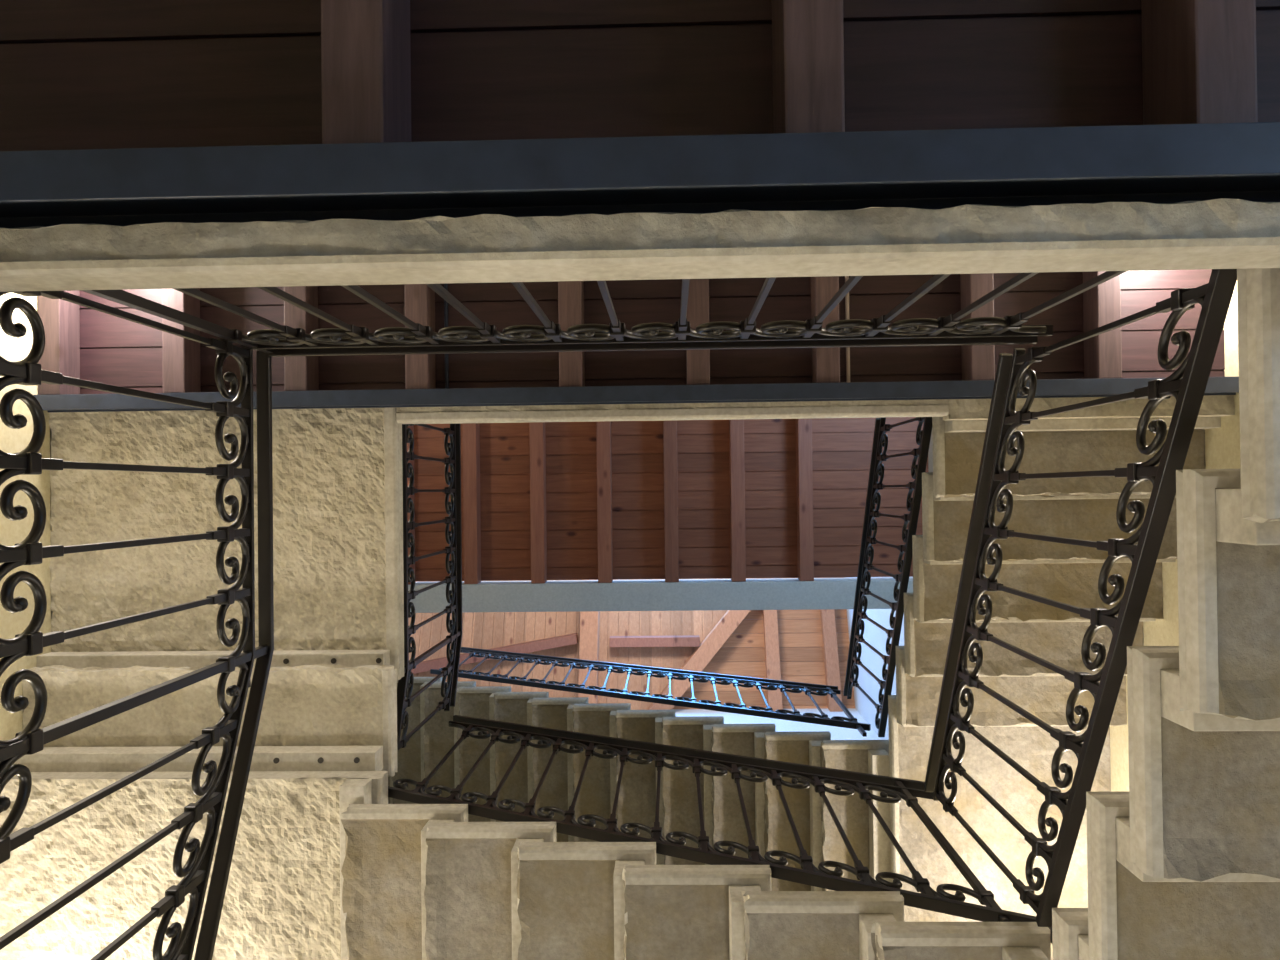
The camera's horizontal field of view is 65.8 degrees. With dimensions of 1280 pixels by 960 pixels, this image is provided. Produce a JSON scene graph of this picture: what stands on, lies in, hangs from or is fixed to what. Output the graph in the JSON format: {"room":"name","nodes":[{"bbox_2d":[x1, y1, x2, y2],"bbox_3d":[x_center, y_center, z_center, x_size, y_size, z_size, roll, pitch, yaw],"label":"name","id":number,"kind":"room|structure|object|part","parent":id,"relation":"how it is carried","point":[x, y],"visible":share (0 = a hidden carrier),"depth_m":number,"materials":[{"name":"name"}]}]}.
{"room":"stairwell","nodes":[
{"label":"stairwell","id":0,"kind":"room"},
{"bbox_2d":[0,293,51,740],"bbox_3d":[-3.135,0.412,3.246,1.400,8.800,4.580,-1,-91,2],"label":"wall","id":1,"kind":"structure","parent":0,"point":[13,349],"depth_m":3.87,"materials":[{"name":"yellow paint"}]},
{"bbox_2d":[36,407,403,679],"bbox_3d":[-1.696,0.240,4.025,1.432,0.196,1.155,-1,-91,2],"label":"stone landing","id":2,"kind":"object","parent":1,"relation":"attached to","point":[338,578],"visible":0.71,"depth_m":4.03,"materials":[{"name":"beige stone"}]},
{"bbox_2d":[397,423,462,756],"bbox_3d":[-0.980,0.412,4.598,0.034,1.295,1.475,-1,-91,2],"label":"iron railing","id":3,"kind":"object","parent":2,"relation":"on","point":[453,537],"visible":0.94,"depth_m":4.78,"materials":[{"name":"black metal"}]},
{"bbox_3d":[-0.997,0.407,4.060,0.034,0.220,1.475,-1,-91,2],"label":"rail","id":4,"kind":"part","parent":3,"relation":"part of","materials":[{"name":"metal"}]},
{"bbox_3d":[-0.973,0.801,4.662,0.021,1.135,0.021,-1,-91,2],"label":"post","id":5,"kind":"part","parent":3,"relation":"part of","materials":[{"name":"metal"}]},
{"bbox_3d":[-0.967,0.416,5.030,0.026,0.212,1.473,-1,-91,2],"label":"rail","id":6,"kind":"part","parent":3,"relation":"part of","materials":[{"name":"metal"}]},
{"bbox_3d":[-0.963,0.417,5.135,0.034,0.219,1.474,-1,-91,2],"label":"handrail","id":7,"kind":"part","parent":3,"relation":"part of","materials":[{"name":"metal"}]},
{"bbox_2d":[388,777,392,803],"bbox_3d":[-2.007,1.997,7.442,0.555,0.190,1.070,-1,-91,2],"label":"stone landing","id":8,"kind":"object","parent":1,"relation":"attached to","point":[390,782],"visible":0.02,"depth_m":7.34,"materials":[{"name":"beige stone"}]},
{"bbox_2d":[33,377,1238,412],"bbox_3d":[-0.039,-0.337,3.921,4.765,0.109,0.062,-1,-91,2],"label":"steel beam","id":9,"kind":"structure","parent":1,"relation":"attached to","point":[1046,388],"depth_m":3.88,"materials":[{"name":"metal"}]},
{"bbox_2d":[396,399,948,423],"bbox_3d":[0.123,-0.286,4.019,2.216,0.104,0.083,-1,-91,2],"label":"stone edging","id":10,"kind":"object","parent":9,"relation":"on","point":[940,407],"visible":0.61,"depth_m":3.98,"materials":[{"name":"beige stone"}]},
{"bbox_2d":[943,395,1234,419],"bbox_3d":[1.789,-0.303,3.966,1.114,0.106,0.105,-1,-91,2],"label":"stone edging","id":11,"kind":"object","parent":9,"relation":"on","point":[1212,405],"visible":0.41,"depth_m":3.92,"materials":[{"name":"beige stone"}]},
{"bbox_2d":[932,417,1220,497],"bbox_3d":[1.798,-0.128,4.112,1.110,0.190,0.401,-1,-91,2],"label":"stone step","id":12,"kind":"structure","parent":11,"relation":"on","point":[1087,444],"depth_m":4.14,"materials":[{"name":"beige stone"}]},
{"bbox_2d":[843,417,931,736],"bbox_3d":[1.299,0.531,5.355,0.034,2.234,1.731,-1,-91,2],"label":"iron railing","id":13,"kind":"object","parent":12,"relation":"on","point":[880,439],"visible":0.99,"depth_m":5.26,"materials":[{"name":"black metal"}]},
{"bbox_3d":[1.316,0.536,5.893,0.034,1.158,1.730,-1,-91,2],"label":"handrail","id":14,"kind":"part","parent":13,"relation":"part of","materials":[{"name":"metal"}]},
{"bbox_3d":[1.313,0.535,5.788,0.026,1.153,1.726,-1,-91,2],"label":"rail","id":15,"kind":"part","parent":13,"relation":"part of","materials":[{"name":"metal"}]},
{"bbox_3d":[1.282,0.525,4.819,0.034,1.160,1.731,-1,-91,2],"label":"rail","id":16,"kind":"part","parent":13,"relation":"part of","materials":[{"name":"metal"}]},
{"bbox_2d":[922,472,1176,561],"bbox_3d":[1.807,0.158,4.299,1.110,0.190,0.398,-1,-91,2],"label":"stone step","id":17,"kind":"structure","parent":12,"relation":"on","point":[945,521],"depth_m":4.33,"materials":[{"name":"beige stone"}]},
{"bbox_2d":[912,535,1174,621],"bbox_3d":[1.816,0.446,4.486,1.110,0.190,0.398,-1,-91,2],"label":"stone step","id":18,"kind":"structure","parent":17,"relation":"on","point":[1071,582],"depth_m":4.51,"materials":[{"name":"beige stone"}]},
{"bbox_2d":[904,592,1155,676],"bbox_3d":[1.826,0.734,4.673,1.110,0.190,0.397,-1,-91,2],"label":"stone step","id":19,"kind":"structure","parent":18,"relation":"on","point":[1057,642],"depth_m":4.70,"materials":[{"name":"beige stone"}]},
{"bbox_2d":[896,646,1126,726],"bbox_3d":[1.835,1.021,4.860,1.110,0.190,0.397,-1,-91,2],"label":"stone step","id":20,"kind":"structure","parent":19,"relation":"on","point":[1045,697],"depth_m":4.89,"materials":[{"name":"beige stone"}]},
{"bbox_2d":[888,695,1110,959],"bbox_3d":[1.850,1.786,5.042,1.110,0.190,1.350,-1,-91,2],"label":"stone landing","id":21,"kind":"object","parent":20,"relation":"on","point":[1032,747],"visible":0.28,"depth_m":5.07,"materials":[{"name":"beige stone"}]},
{"bbox_2d":[820,740,890,890],"bbox_3d":[1.157,1.936,5.252,0.373,0.190,1.070,-1,-91,2],"label":"stone step","id":22,"kind":"structure","parent":21,"relation":"on","point":[868,839],"depth_m":5.28,"materials":[{"name":"beige stone"}]},
{"bbox_2d":[763,731,830,890],"bbox_3d":[0.876,1.942,5.451,0.374,0.190,1.070,-1,-91,2],"label":"stone step","id":23,"kind":"structure","parent":22,"relation":"on","point":[805,805],"depth_m":5.48,"materials":[{"name":"beige stone"}]},
{"bbox_2d":[430,647,870,736],"bbox_3d":[-0.143,1.435,7.048,2.971,3.210,0.034,-1,-91,2],"label":"iron railing","id":24,"kind":"object","parent":23,"relation":"on","point":[851,722],"visible":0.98,"depth_m":6.85,"materials":[{"name":"metal"}]},
{"bbox_3d":[-0.123,1.441,7.662,2.970,1.982,0.034,-1,-91,2],"label":"handrail","id":25,"kind":"part","parent":24,"relation":"part of","materials":[{"name":"metal"}]},
{"bbox_3d":[-0.157,1.431,6.587,2.971,1.984,0.034,-1,-91,2],"label":"rail","id":26,"kind":"part","parent":24,"relation":"part of","materials":[{"name":"metal"}]},
{"bbox_3d":[-0.127,1.440,7.557,2.967,1.977,0.026,-1,-91,2],"label":"rail","id":27,"kind":"part","parent":24,"relation":"part of","materials":[{"name":"metal"}]},
{"bbox_3d":[1.246,1.396,6.037,0.021,1.275,0.021,-1,-91,2],"label":"post","id":28,"kind":"part","parent":24,"relation":"part of","materials":[{"name":"metal"}]},
{"bbox_2d":[711,724,775,858],"bbox_3d":[0.598,1.947,5.650,0.372,0.190,1.070,-1,-91,2],"label":"stone step","id":29,"kind":"structure","parent":23,"relation":"on","point":[728,822],"depth_m":5.68,"materials":[{"name":"beige stone"}]},
{"bbox_2d":[662,716,723,864],"bbox_3d":[0.318,1.953,5.848,0.372,0.190,1.070,-1,-91,2],"label":"stone step","id":30,"kind":"structure","parent":29,"relation":"on","point":[680,808],"depth_m":5.88,"materials":[{"name":"beige stone"}]},
{"bbox_2d":[615,710,675,864],"bbox_3d":[0.036,1.958,6.047,0.375,0.190,1.070,-1,-91,2],"label":"stone step","id":31,"kind":"structure","parent":30,"relation":"on","point":[638,789],"depth_m":6.08,"materials":[{"name":"beige stone"}]},
{"bbox_2d":[572,703,630,841],"bbox_3d":[-0.244,1.964,6.246,0.376,0.190,1.070,-1,-91,2],"label":"stone step","id":32,"kind":"structure","parent":31,"relation":"on","point":[596,796],"depth_m":6.28,"materials":[{"name":"beige stone"}]},
{"bbox_2d":[532,697,587,841],"bbox_3d":[-0.524,1.969,6.445,0.375,0.190,1.070,-1,-91,2],"label":"stone step","id":33,"kind":"structure","parent":32,"relation":"on","point":[557,790],"depth_m":6.47,"materials":[{"name":"beige stone"}]},
{"bbox_2d":[493,692,548,821],"bbox_3d":[-0.803,1.974,6.644,0.373,0.190,1.070,-1,-91,2],"label":"stone step","id":34,"kind":"structure","parent":33,"relation":"on","point":[511,707],"depth_m":6.67,"materials":[{"name":"beige stone"}]},
{"bbox_2d":[457,686,510,821],"bbox_3d":[-1.083,1.980,6.843,0.375,0.190,1.070,-1,-91,2],"label":"stone step","id":35,"kind":"structure","parent":34,"relation":"on","point":[476,702],"depth_m":6.87,"materials":[{"name":"beige stone"}]},
{"bbox_2d":[423,681,475,798],"bbox_3d":[-1.363,1.985,7.041,0.374,0.190,1.070,-1,-91,2],"label":"stone step","id":36,"kind":"structure","parent":35,"relation":"on","point":[439,738],"depth_m":7.07,"materials":[{"name":"beige stone"}]},
{"bbox_2d":[392,677,442,803],"bbox_3d":[-1.641,1.991,7.240,0.372,0.190,1.070,-1,-91,2],"label":"stone step","id":37,"kind":"structure","parent":36,"relation":"on","point":[410,759],"depth_m":7.27,"materials":[{"name":"beige stone"}]},
{"bbox_3d":[-1.728,0.045,1.369,1.540,0.190,0.820,-1,-91,2],"label":"stone landing","id":38,"kind":"object","parent":1,"relation":"attached to","visible":0},
{"bbox_2d":[0,291,273,959],"bbox_3d":[-0.995,0.570,1.739,0.034,1.687,1.830,-1,-91,2],"label":"iron railing","id":39,"kind":"object","parent":38,"relation":"on","point":[196,871],"visible":0.97,"depth_m":2.11,"materials":[{"name":"black metal"}]},
{"bbox_3d":[-0.989,0.433,2.005,0.021,1.135,0.021,-1,-91,2],"label":"post","id":40,"kind":"part","parent":39,"relation":"part of","materials":[{"name":"metal"}]},
{"bbox_3d":[-0.982,0.574,2.171,0.026,0.604,1.828,-1,-91,2],"label":"rail","id":41,"kind":"part","parent":39,"relation":"part of","materials":[{"name":"metal"}]},
{"bbox_3d":[-0.979,0.575,2.276,0.034,0.611,1.829,-1,-91,2],"label":"handrail","id":42,"kind":"part","parent":39,"relation":"part of","materials":[{"name":"metal"}]},
{"bbox_2d":[81,271,1125,356],"bbox_3d":[-0.003,-0.357,1.988,1.990,1.146,0.034,-1,-91,2],"label":"iron railing","id":43,"kind":"object","parent":38,"relation":"on","point":[284,340],"visible":0.5,"depth_m":2.32,"materials":[{"name":"black metal"}]},
{"bbox_3d":[-0.978,-0.345,2.013,0.021,1.135,0.021,-1,-91,2],"label":"post","id":44,"kind":"part","parent":43,"relation":"part of","materials":[{"name":"metal"}]},
{"bbox_3d":[0.011,-0.353,2.445,1.990,0.014,0.026,-1,-91,2],"label":"rail","id":45,"kind":"part","parent":43,"relation":"part of","materials":[{"name":"metal"}]},
{"bbox_3d":[0.014,-0.351,2.550,1.990,0.022,0.034,-1,-91,2],"label":"handrail","id":46,"kind":"part","parent":43,"relation":"part of","materials":[{"name":"metal"}]},
{"bbox_2d":[408,578,757,709],"bbox_3d":[-0.847,1.495,11.449,5.037,0.984,2.130,-1,-91,2],"label":"ceiling","id":47,"kind":"structure","parent":0,"point":[481,630],"depth_m":11.30,"materials":[{"name":"brown wood"}]},
{"bbox_2d":[411,633,577,673],"bbox_3d":[-1.815,1.989,11.173,2.240,0.345,0.100,-10,-91,2],"label":"rafter","id":48,"kind":"structure","parent":47,"relation":"attached to","point":[569,639],"depth_m":11.13,"materials":[{"name":"red wood"}]},
{"bbox_2d":[578,611,599,702],"bbox_3d":[-0.566,1.490,11.277,0.200,1.254,2.130,-1,-91,2],"label":"rafter","id":49,"kind":"object","parent":47,"relation":"attached to","point":[589,620],"visible":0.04,"depth_m":10.97,"materials":[{"name":"brown wood"}]},
{"bbox_2d":[609,635,699,646],"bbox_3d":[0.166,1.821,11.177,1.013,0.181,0.100,-1,-91,2],"label":"beam","id":50,"kind":"structure","parent":47,"relation":"attached to","point":[687,640],"depth_m":11.11,"materials":[{"name":"red wood"}]},
{"bbox_2d":[647,610,750,709],"bbox_3d":[0.727,1.939,11.101,0.180,0.844,1.966,41,-89,2],"label":"rafter","id":51,"kind":"object","parent":47,"relation":"attached to","point":[731,619],"visible":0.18,"depth_m":11.05,"materials":[{"name":"brown wood"}]},
{"bbox_2d":[0,0,1279,150],"bbox_3d":[-0.127,-1.083,1.409,4.765,0.034,1.443,-1,-91,2],"label":"ceiling","id":52,"kind":"structure","parent":0,"point":[75,74],"depth_m":1.39,"materials":[{"name":"brown wood"}]},
{"bbox_2d":[321,0,410,143],"bbox_3d":[-0.369,-1.074,1.328,0.080,0.139,1.316,-1,-91,2],"label":"joist","id":53,"kind":"object","parent":52,"relation":"attached to","point":[366,44],"visible":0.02,"depth_m":1.25,"materials":[{"name":"brown wood"}]},
{"bbox_2d":[0,122,1279,227],"bbox_3d":[-0.122,-0.385,1.295,4.765,0.174,0.062,-1,-91,2],"label":"steel beam","id":54,"kind":"structure","parent":52,"relation":"attached to","point":[1163,163],"depth_m":1.22,"materials":[{"name":"metal"}]},
{"bbox_2d":[0,198,1279,291],"bbox_3d":[0.651,-0.325,1.325,3.224,0.138,0.065,-1,-91,2],"label":"stone edging","id":55,"kind":"object","parent":54,"relation":"attached to","point":[1223,233],"visible":1,"depth_m":1.29,"materials":[{"name":"beige stone"}]},
{"bbox_2d":[1237,268,1279,522],"bbox_3d":[1.606,-0.153,1.457,1.327,0.190,0.433,-1,-91,2],"label":"stone step","id":56,"kind":"structure","parent":55,"relation":"on","point":[1258,289],"depth_m":1.51,"materials":[{"name":"beige stone"}]},
{"bbox_2d":[924,269,1236,926],"bbox_3d":[0.995,0.370,2.564,0.034,1.893,1.440,0,-91,2],"label":"iron railing","id":57,"kind":"object","parent":56,"relation":"on","point":[1214,297],"visible":1,"depth_m":2.26,"materials":[{"name":"black metal"}]},
{"bbox_3d":[1.011,0.375,3.102,0.034,0.818,1.438,0,-91,2],"label":"handrail","id":58,"kind":"part","parent":57,"relation":"part of","materials":[{"name":"metal"}]},
{"bbox_3d":[1.008,0.374,2.997,0.026,0.812,1.436,0,-91,2],"label":"rail","id":59,"kind":"part","parent":57,"relation":"part of","materials":[{"name":"metal"}]},
{"bbox_3d":[0.978,0.365,2.027,0.034,0.819,1.440,0,-91,2],"label":"rail","id":60,"kind":"part","parent":57,"relation":"part of","materials":[{"name":"metal"}]},
{"bbox_2d":[1176,469,1279,719],"bbox_3d":[1.613,0.190,1.643,1.332,0.190,0.435,-1,-91,2],"label":"stone step","id":61,"kind":"structure","parent":56,"relation":"on","point":[1228,564],"depth_m":1.69,"materials":[{"name":"beige stone"}]},
{"bbox_2d":[1127,646,1279,881],"bbox_3d":[1.621,0.532,1.830,1.338,0.190,0.433,-1,-91,2],"label":"stone step","id":62,"kind":"structure","parent":61,"relation":"on","point":[1204,789],"depth_m":1.87,"materials":[{"name":"beige stone"}]},
{"bbox_2d":[1086,791,1279,959],"bbox_3d":[1.628,0.877,2.016,1.344,0.190,0.436,-1,-91,2],"label":"stone step","id":63,"kind":"structure","parent":62,"relation":"on","point":[1133,914],"depth_m":2.06,"materials":[{"name":"beige stone"}]},
{"bbox_2d":[1052,908,1088,959],"bbox_3d":[1.641,1.711,2.198,1.349,0.190,1.445,-1,-91,2],"label":"stone landing","id":64,"kind":"object","parent":63,"relation":"on","point":[1070,937],"visible":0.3,"depth_m":2.25,"materials":[{"name":"beige stone"}]},
{"bbox_2d":[388,715,1052,944],"bbox_3d":[0.058,1.159,3.621,2.051,2.546,0.034,-1,-91,2],"label":"iron railing","id":65,"kind":"object","parent":64,"relation":"on","point":[941,901],"visible":0.98,"depth_m":3.51,"materials":[{"name":"black metal"}]},
{"bbox_3d":[0.079,1.166,4.307,2.048,1.174,0.034,-1,-91,2],"label":"handrail","id":66,"kind":"part","parent":65,"relation":"part of","materials":[{"name":"metal"}]},
{"bbox_3d":[0.075,1.165,4.202,2.046,1.168,0.026,-1,-91,2],"label":"rail","id":67,"kind":"part","parent":65,"relation":"part of","materials":[{"name":"metal"}]},
{"bbox_3d":[0.042,1.154,3.122,2.050,1.175,0.034,-1,-91,2],"label":"rail","id":68,"kind":"part","parent":65,"relation":"part of","materials":[{"name":"metal"}]},
{"bbox_3d":[0.958,1.144,3.152,0.021,1.215,0.021,-1,-91,2],"label":"post","id":69,"kind":"part","parent":65,"relation":"part of","materials":[{"name":"metal"}]},
{"bbox_3d":[1.032,1.135,2.415,0.028,0.195,0.028,-1,-91,2],"label":"leg","id":70,"kind":"part","parent":65,"relation":"part of","materials":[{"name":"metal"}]},
{"bbox_2d":[871,922,1050,959],"bbox_3d":[0.805,1.781,2.413,0.435,0.190,1.330,-1,-91,2],"label":"stone step","id":71,"kind":"structure","parent":64,"relation":"on","point":[889,940],"depth_m":2.45,"materials":[{"name":"beige stone"}]},
{"bbox_2d":[741,891,903,959],"bbox_3d":[0.497,1.787,2.613,0.434,0.190,1.330,-1,-91,2],"label":"stone step","id":72,"kind":"structure","parent":71,"relation":"on","point":[779,925],"depth_m":2.65,"materials":[{"name":"beige stone"}]},
{"bbox_2d":[622,865,770,959],"bbox_3d":[0.168,1.793,2.813,0.434,0.190,1.330,-1,-91,2],"label":"stone step","id":73,"kind":"structure","parent":72,"relation":"on","point":[673,912],"depth_m":2.85,"materials":[{"name":"beige stone"}]},
{"bbox_2d":[516,842,655,959],"bbox_3d":[-0.161,1.799,3.014,0.435,0.190,1.330,-1,-91,2],"label":"stone step","id":74,"kind":"structure","parent":73,"relation":"on","point":[571,899],"depth_m":3.05,"materials":[{"name":"beige stone"}]},
{"bbox_2d":[424,822,556,959],"bbox_3d":[-0.489,1.805,3.214,0.433,0.190,1.330,-1,-91,2],"label":"stone step","id":75,"kind":"structure","parent":74,"relation":"on","point":[470,893],"depth_m":3.25,"materials":[{"name":"beige stone"}]},
{"bbox_2d":[340,804,467,959],"bbox_3d":[-0.819,1.811,3.414,0.435,0.190,1.330,-1,-91,2],"label":"stone step","id":76,"kind":"structure","parent":75,"relation":"on","point":[383,871],"depth_m":3.45,"materials":[{"name":"beige stone"}]},
{"bbox_2d":[771,0,844,132],"bbox_3d":[0.213,-1.081,1.310,0.075,0.139,1.316,-1,-91,2],"label":"joist","id":77,"kind":"object","parent":52,"relation":"attached to","point":[808,36],"visible":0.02,"depth_m":1.23,"materials":[{"name":"brown wood"}]},
{"bbox_2d":[1141,0,1257,124],"bbox_3d":[0.717,-1.087,1.294,0.075,0.139,1.316,-1,-91,2],"label":"joist","id":78,"kind":"object","parent":52,"relation":"attached to","point":[1199,57],"visible":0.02,"depth_m":1.22,"materials":[{"name":"brown wood"}]},
{"bbox_2d":[79,269,1224,393],"bbox_3d":[-0.043,-1.025,4.067,4.765,0.034,1.404,-1,-91,2],"label":"ceiling","id":79,"kind":"structure","parent":0,"point":[116,351],"depth_m":4.04,"materials":[{"name":"brown wood"}]},
{"bbox_2d":[38,290,79,394],"bbox_3d":[-2.380,-1.010,4.051,0.090,0.139,1.338,-1,-91,2],"label":"joist","id":80,"kind":"object","parent":79,"relation":"attached to","point":[60,319],"visible":0.19,"depth_m":3.98,"materials":[{"name":"brown wood"}]},
{"bbox_2d":[162,288,200,392],"bbox_3d":[-1.872,-1.016,4.035,0.090,0.139,1.338,-1,-91,2],"label":"joist","id":81,"kind":"object","parent":79,"relation":"attached to","point":[180,355],"visible":0.2,"depth_m":3.96,"materials":[{"name":"brown wood"}]},
{"bbox_2d":[284,286,318,390],"bbox_3d":[-1.378,-1.022,4.020,0.090,0.139,1.338,-1,-91,2],"label":"joist","id":82,"kind":"object","parent":79,"relation":"attached to","point":[301,373],"visible":0.19,"depth_m":3.95,"materials":[{"name":"brown wood"}]},
{"bbox_2d":[405,284,435,388],"bbox_3d":[-0.893,-1.028,4.005,0.090,0.139,1.338,-1,-91,2],"label":"joist","id":83,"kind":"object","parent":79,"relation":"attached to","point":[420,369],"visible":0.19,"depth_m":3.93,"materials":[{"name":"brown wood"}]},
{"bbox_2d":[444,283,448,388],"bbox_3d":[-0.799,-1.026,4.066,0.016,0.012,1.345,-1,-91,2],"label":"cable","id":84,"kind":"object","parent":79,"relation":"attached to","point":[445,284],"visible":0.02,"depth_m":4.06,"materials":[{"name":"metal"}]},
{"bbox_2d":[558,281,584,386],"bbox_3d":[-0.280,-1.036,3.986,0.090,0.139,1.338,-1,-91,2],"label":"joist","id":85,"kind":"object","parent":79,"relation":"attached to","point":[570,293],"visible":0.19,"depth_m":3.91,"materials":[{"name":"brown wood"}]},
{"bbox_2d":[686,279,709,384],"bbox_3d":[0.225,-1.042,3.970,0.090,0.139,1.338,-1,-91,2],"label":"joist","id":86,"kind":"object","parent":79,"relation":"attached to","point":[697,361],"visible":0.19,"depth_m":3.90,"materials":[{"name":"brown wood"}]},
{"bbox_2d":[811,276,839,382],"bbox_3d":[0.733,-1.048,3.954,0.090,0.139,1.338,-1,-91,2],"label":"joist","id":87,"kind":"object","parent":79,"relation":"attached to","point":[825,361],"visible":0.2,"depth_m":3.88,"materials":[{"name":"brown wood"}]},
{"bbox_2d":[845,276,849,381],"bbox_3d":[0.836,-1.046,4.015,0.016,0.012,1.345,-1,-91,2],"label":"cable","id":88,"kind":"object","parent":79,"relation":"attached to","point":[846,277],"visible":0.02,"depth_m":4.00,"materials":[{"name":"grey metal"}]},
{"bbox_2d":[960,273,994,380],"bbox_3d":[1.334,-1.056,3.936,0.090,0.139,1.338,-1,-91,2],"label":"joist","id":89,"kind":"object","parent":79,"relation":"attached to","point":[978,361],"visible":0.18,"depth_m":3.86,"materials":[{"name":"brown wood"}]},
{"bbox_2d":[1083,271,1121,378],"bbox_3d":[1.822,-1.062,3.920,0.090,0.139,1.338,-1,-91,2],"label":"joist","id":90,"kind":"object","parent":79,"relation":"attached to","point":[1102,302],"visible":0.2,"depth_m":3.85,"materials":[{"name":"brown wood"}]},
{"bbox_2d":[414,417,928,580],"bbox_3d":[0.079,-0.447,7.771,4.765,0.030,2.445,-1,-91,2],"label":"ceiling","id":91,"kind":"structure","parent":0,"point":[841,447],"depth_m":7.75,"materials":[{"name":"red wood"}]},
{"bbox_2d":[407,426,414,584],"bbox_3d":[-1.838,-0.418,7.741,0.105,0.150,2.457,-1,-91,2],"label":"joist","id":92,"kind":"object","parent":91,"relation":"attached to","point":[410,427],"visible":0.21,"depth_m":7.71,"materials":[{"name":"red wood"}]},
{"bbox_2d":[463,423,480,583],"bbox_3d":[-1.317,-0.425,7.725,0.105,0.150,2.457,-1,-91,2],"label":"joist","id":93,"kind":"object","parent":91,"relation":"attached to","point":[471,431],"visible":0.56,"depth_m":7.65,"materials":[{"name":"red wood"}]},
{"bbox_2d":[529,422,546,582],"bbox_3d":[-0.798,-0.431,7.708,0.105,0.150,2.457,-1,-91,2],"label":"joist","id":94,"kind":"object","parent":91,"relation":"attached to","point":[537,429],"visible":0.56,"depth_m":7.63,"materials":[{"name":"red wood"}]},
{"bbox_2d":[596,421,612,582],"bbox_3d":[-0.281,-0.437,7.692,0.105,0.150,2.457,-1,-91,2],"label":"joist","id":95,"kind":"object","parent":91,"relation":"attached to","point":[603,428],"visible":0.56,"depth_m":7.61,"materials":[{"name":"red wood"}]},
{"bbox_2d":[663,420,678,581],"bbox_3d":[0.233,-0.444,7.676,0.105,0.150,2.457,-1,-91,2],"label":"joist","id":96,"kind":"object","parent":91,"relation":"attached to","point":[669,427],"visible":0.56,"depth_m":7.59,"materials":[{"name":"red wood"}]},
{"bbox_2d":[729,419,745,581],"bbox_3d":[0.745,-0.450,7.660,0.105,0.150,2.457,-1,-91,2],"label":"joist","id":97,"kind":"object","parent":91,"relation":"attached to","point":[736,427],"visible":0.56,"depth_m":7.58,"materials":[{"name":"red wood"}]},
{"bbox_2d":[796,418,813,580],"bbox_3d":[1.263,-0.457,7.644,0.105,0.150,2.457,-1,-91,2],"label":"joist","id":98,"kind":"object","parent":91,"relation":"attached to","point":[804,478],"visible":0.56,"depth_m":7.56,"materials":[{"name":"red wood"}]},
{"bbox_2d":[564,577,854,708],"bbox_3d":[-0.493,1.492,11.501,5.740,0.988,2.130,-1,-91,2],"label":"ceiling","id":99,"kind":"structure","parent":0,"point":[801,653],"depth_m":11.17,"materials":[{"name":"brown wood"}]},
{"bbox_2d":[763,610,782,711],"bbox_3d":[1.485,1.466,11.344,0.150,1.115,2.130,-1,-91,2],"label":"rafter","id":100,"kind":"object","parent":99,"relation":"attached to","point":[770,622],"visible":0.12,"depth_m":11.04,"materials":[{"name":"brown wood"}]},
{"bbox_2d":[820,577,842,711],"bbox_3d":[2.139,1.458,11.323,0.140,1.115,2.130,-1,-91,2],"label":"rafter","id":101,"kind":"object","parent":99,"relation":"attached to","point":[829,637],"visible":0.44,"depth_m":11.03,"materials":[{"name":"brown wood"}]},
{"bbox_2d":[671,708,881,739],"bbox_3d":[-0.514,2.645,10.370,5.740,5.650,0.200,-1,-91,2],"label":"wall","id":102,"kind":"structure","parent":0,"point":[837,733],"depth_m":10.31,"materials":[{"name":"white paint"}]},
{"bbox_2d":[844,432,932,739],"bbox_3d":[2.540,0.417,10.297,0.425,5.650,4.580,-1,-91,2],"label":"wall","id":103,"kind":"structure","parent":0,"point":[876,637],"depth_m":9.91,"materials":[{"name":"white paint"}]},
{"bbox_2d":[408,577,912,612],"bbox_3d":[-0.018,0.896,7.716,4.540,0.320,0.211,-1,-91,2],"label":"beam","id":104,"kind":"structure","parent":103,"relation":"attached to","point":[760,593],"depth_m":7.56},
{"bbox_2d":[1110,281,1239,790],"bbox_3d":[2.426,0.343,3.072,0.200,8.800,4.580,-1,-91,2],"label":"wall","id":105,"kind":"structure","parent":0,"point":[1222,444],"depth_m":4.37,"materials":[{"name":"yellow paint"}]},
{"bbox_3d":[-0.028,2.563,3.127,4.765,8.800,0.200,-1,-91,2],"label":"wall","id":106,"kind":"structure","parent":0,"visible":0},
{"bbox_2d":[0,771,387,959],"bbox_3d":[-1.671,1.793,3.631,1.470,0.190,1.390,-1,-91,2],"label":"stone landing","id":107,"kind":"object","parent":106,"relation":"attached to","point":[283,897],"visible":0.73,"depth_m":3.64,"materials":[{"name":"beige stone"}]},
{"bbox_2d":[13,664,397,776],"bbox_3d":[-1.684,0.941,3.827,1.453,0.196,0.428,-1,-91,2],"label":"stone step","id":108,"kind":"structure","parent":107,"relation":"on","point":[314,717],"depth_m":3.83,"materials":[{"name":"beige stone"}]}
]}

